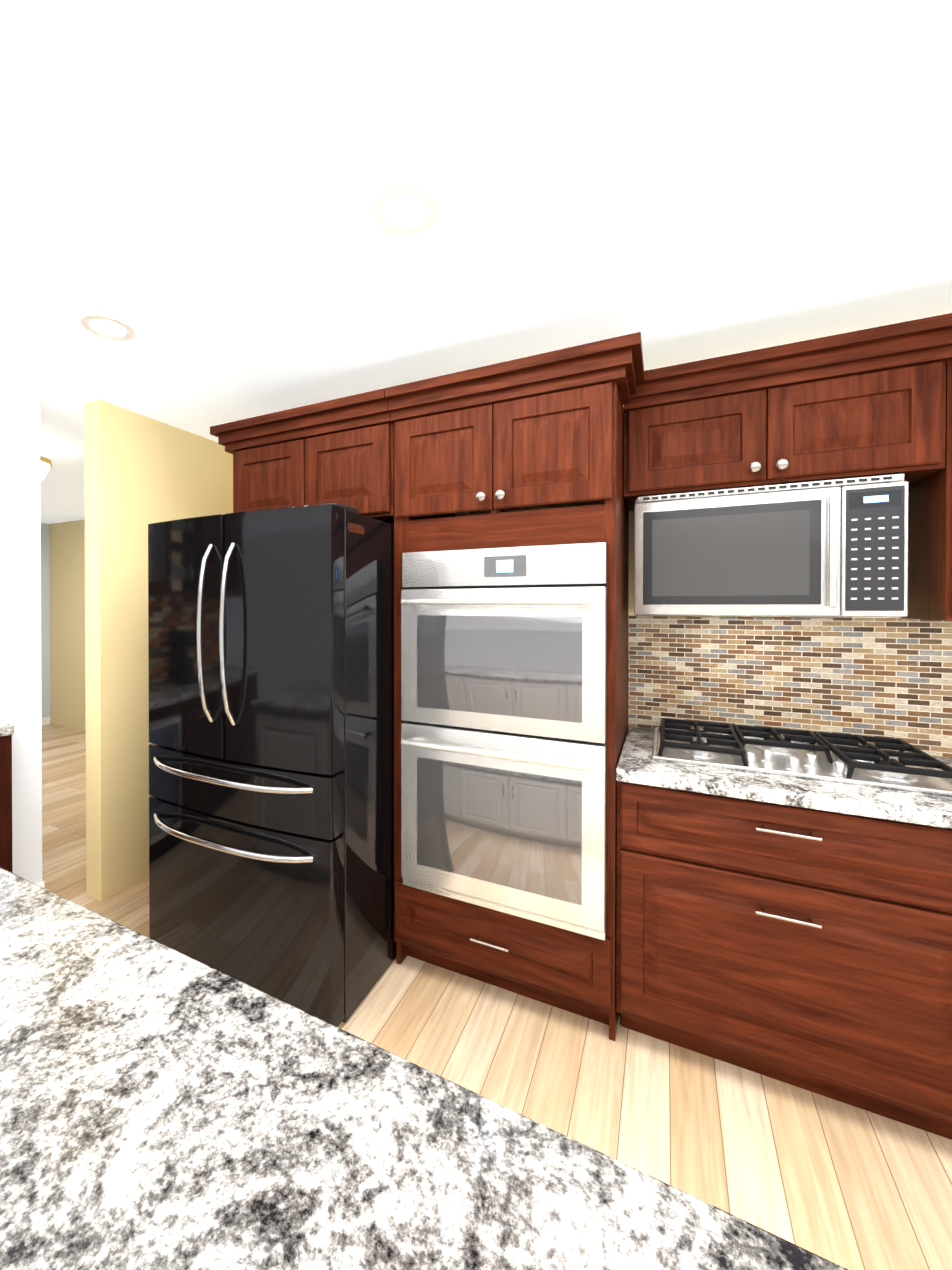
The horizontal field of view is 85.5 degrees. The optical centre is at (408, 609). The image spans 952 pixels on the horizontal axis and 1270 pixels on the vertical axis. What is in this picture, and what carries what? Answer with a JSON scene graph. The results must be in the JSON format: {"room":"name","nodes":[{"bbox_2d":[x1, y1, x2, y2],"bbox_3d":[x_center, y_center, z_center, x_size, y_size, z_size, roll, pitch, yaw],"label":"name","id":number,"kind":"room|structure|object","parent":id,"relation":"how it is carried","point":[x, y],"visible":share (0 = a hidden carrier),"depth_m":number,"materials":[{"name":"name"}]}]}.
{"room":"kitchen","nodes":[
{"label":"kitchen","id":0,"kind":"room"},
{"bbox_2d":[0,389,41,883],"bbox_3d":[-2.012,0.203,2.546,0.447,2.440,0.161,0,0,37],"label":"wall","id":1,"kind":"structure","parent":0,"point":[20,616],"depth_m":2.42,"materials":[{"name":"white paint"}]},
{"bbox_2d":[36,881,43,887],"bbox_3d":[-1.827,1.374,2.417,0.011,0.100,0.170,0,0,37],"label":"baseboard","id":2,"kind":"structure","parent":1,"relation":"attached to","point":[41,883],"depth_m":2.47,"materials":[{"name":"white"}]},
{"bbox_2d":[41,523,50,723],"bbox_3d":[-5.794,0.196,3.545,0.120,2.440,6.300,0,0,27],"label":"wall","id":3,"kind":"structure","parent":0,"point":[45,629],"depth_m":6.18,"materials":[{"name":"white paint"}]},
{"bbox_2d":[41,717,49,725],"bbox_3d":[-5.536,1.368,3.911,0.015,0.090,5.170,0,0,27],"label":"baseboard","id":4,"kind":"structure","parent":3,"relation":"attached to","point":[45,720],"depth_m":6.17,"materials":[{"name":"white"}]},
{"bbox_2d":[50,519,85,729],"bbox_3d":[-2.501,0.183,5.345,4.134,2.440,0.120,0,0,27],"label":"wall","id":5,"kind":"structure","parent":0,"point":[67,618],"depth_m":6.06,"materials":[{"name":"beige paint"}]},
{"bbox_2d":[84,399,232,901],"bbox_3d":[-1.061,0.196,3.470,0.120,2.440,2.170,0,0,27],"label":"wall","id":6,"kind":"structure","parent":0,"point":[141,472],"depth_m":2.58,"materials":[{"name":"beige paint"}]},
{"bbox_2d":[0,0,951,523],"bbox_3d":[-1.925,-1.039,1.304,11.600,0.060,6.800,0,0,27],"label":"ceiling","id":7,"kind":"structure","parent":0,"point":[190,190],"depth_m":1.22,"materials":[{"name":"white paint"}]},
{"bbox_2d":[40,456,51,480],"bbox_3d":[-2.379,-0.891,3.114,0.332,0.259,0.332,0,0,27],"label":"light","id":8,"kind":"object","parent":7,"relation":"hanging from","point":[45,465],"visible":0.17,"depth_m":3.13,"materials":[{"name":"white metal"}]},
{"bbox_2d":[80,314,134,340],"bbox_3d":[-1.078,-1.010,1.829,0.169,0.003,0.169,0,0,18],"label":"recessed light","id":9,"kind":"object","parent":7,"relation":"in","point":[103,326],"depth_m":1.83,"materials":[{"name":"white"}]},
{"bbox_2d":[372,183,438,235],"bbox_3d":[-0.006,-1.006,1.289,0.169,0.003,0.169,0,0,21],"label":"recessed light","id":10,"kind":"object","parent":7,"relation":"in","point":[404,209],"depth_m":1.28,"materials":[{"name":"white"}]},
{"bbox_2d":[42,724,951,1269],"bbox_3d":[-1.925,1.456,1.322,11.600,0.050,6.800,0,0,27],"label":"floor","id":11,"kind":"structure","parent":0,"point":[846,1186],"depth_m":1.47,"materials":[{"name":"brown wood"}]},
{"bbox_2d":[0,735,12,872],"bbox_3d":[-2.564,0.991,1.610,0.656,0.876,2.000,0,0,37],"label":"cabinet","id":12,"kind":"object","parent":11,"relation":"on","point":[5,802],"visible":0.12,"depth_m":2.23,"materials":[{"name":"brown wood"}]},
{"bbox_2d":[0,720,13,736],"bbox_3d":[-2.571,0.530,1.613,0.633,0.042,2.000,0,0,37],"label":"countertop","id":13,"kind":"structure","parent":12,"relation":"on","point":[6,729],"depth_m":2.21,"materials":[{"name":"stone"}]},
{"bbox_2d":[148,503,395,1026],"bbox_3d":[-0.458,0.530,2.264,0.914,1.790,1.085,0,0,27],"label":"fridge","id":14,"kind":"object","parent":11,"relation":"on","point":[271,740],"visible":0.96,"depth_m":1.80,"materials":[{"name":"glossy black metal"},{"name":"chrome"}]},
{"bbox_2d":[385,332,643,1040],"bbox_3d":[0.464,0.288,2.070,0.894,2.275,0.692,0,0,27],"label":"tall cabinet","id":15,"kind":"object","parent":11,"relation":"on","point":[525,451],"visible":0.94,"depth_m":1.79,"materials":[{"name":"brown wood"}]},
{"bbox_2d":[210,388,393,523],"bbox_3d":[-0.354,-0.614,2.476,0.931,0.475,0.692,0,0,27],"label":"upper cabinet","id":16,"kind":"object","parent":15,"relation":"attached to","point":[340,450],"visible":0.48,"depth_m":2.16,"materials":[{"name":"brown wood"}]},
{"bbox_2d":[401,542,606,940],"bbox_3d":[0.422,0.424,2.035,0.735,1.285,0.680,0,0,27],"label":"double oven","id":17,"kind":"object","parent":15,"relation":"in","point":[504,724],"visible":0.98,"depth_m":1.76,"materials":[{"name":"silver metal"}]},
{"bbox_2d":[616,781,951,1139],"bbox_3d":[1.218,0.990,1.735,0.900,0.876,0.618,0,0,27],"label":"base cabinet","id":18,"kind":"object","parent":11,"relation":"on","point":[806,949],"visible":0.98,"depth_m":1.44,"materials":[{"name":"brown wood"}]},
{"bbox_2d":[616,727,951,828],"bbox_3d":[1.893,0.532,1.369,2.432,0.042,0.636,0,0,27],"label":"countertop","id":19,"kind":"structure","parent":18,"relation":"on","point":[637,764],"depth_m":1.48,"materials":[{"name":"stone"}]},
{"bbox_2d":[652,718,951,795],"bbox_3d":[1.284,0.477,1.752,0.796,0.061,0.470,0,0,27],"label":"cooktop","id":20,"kind":"object","parent":19,"relation":"in","point":[890,763],"visible":1,"depth_m":1.67,"materials":[{"name":"silver metal"}]},
{"bbox_3d":[0.250,1.002,0.097,4.257,0.876,0.765,0,0,27],"label":"cabinet","id":21,"kind":"object","parent":11,"relation":"on","visible":0},
{"bbox_2d":[0,867,847,1269],"bbox_3d":[0.180,0.542,-0.038,4.324,0.042,1.026,0,0,27],"label":"countertop","id":22,"kind":"structure","parent":21,"relation":"on","point":[162,1107],"depth_m":0.49,"materials":[{"name":"stone"}]},
{"bbox_2d":[623,405,949,757],"bbox_3d":[1.576,0.207,1.966,5.937,2.440,0.120,0,0,27],"label":"wall","id":23,"kind":"structure","parent":0,"point":[631,571],"depth_m":2.20,"materials":[{"name":"paint paint"},{"name":"beige paint"}]},
{"bbox_2d":[624,325,951,620],"bbox_3d":[1.285,-0.391,1.843,0.916,0.843,0.348,0,0,27],"label":"upper cabinet","id":24,"kind":"object","parent":23,"relation":"attached to","point":[875,401],"depth_m":1.65,"materials":[{"name":"brown wood"}]},
{"bbox_2d":[634,473,908,616],"bbox_3d":[1.247,-0.199,1.856,0.762,0.442,0.362,0,0,27],"label":"microwave","id":25,"kind":"object","parent":24,"relation":"attached to","point":[832,548],"visible":1,"depth_m":1.69,"materials":[{"name":"silver metal"}]},
{"bbox_2d":[629,616,951,757],"bbox_3d":[2.039,0.270,1.658,2.432,0.475,0.010,0,0,27],"label":"mosaic","id":26,"kind":"object","parent":23,"relation":"attached to","point":[884,677],"visible":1,"depth_m":1.93},
{"bbox_2d":[851,617,899,617],"bbox_3d":[1.684,-0.196,1.837,0.135,0.454,0.006,0,0,27],"label":"board","id":27,"kind":"object","parent":26,"relation":"on","point":[875,617],"visible":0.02,"depth_m":1.84,"materials":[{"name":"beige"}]}
]}

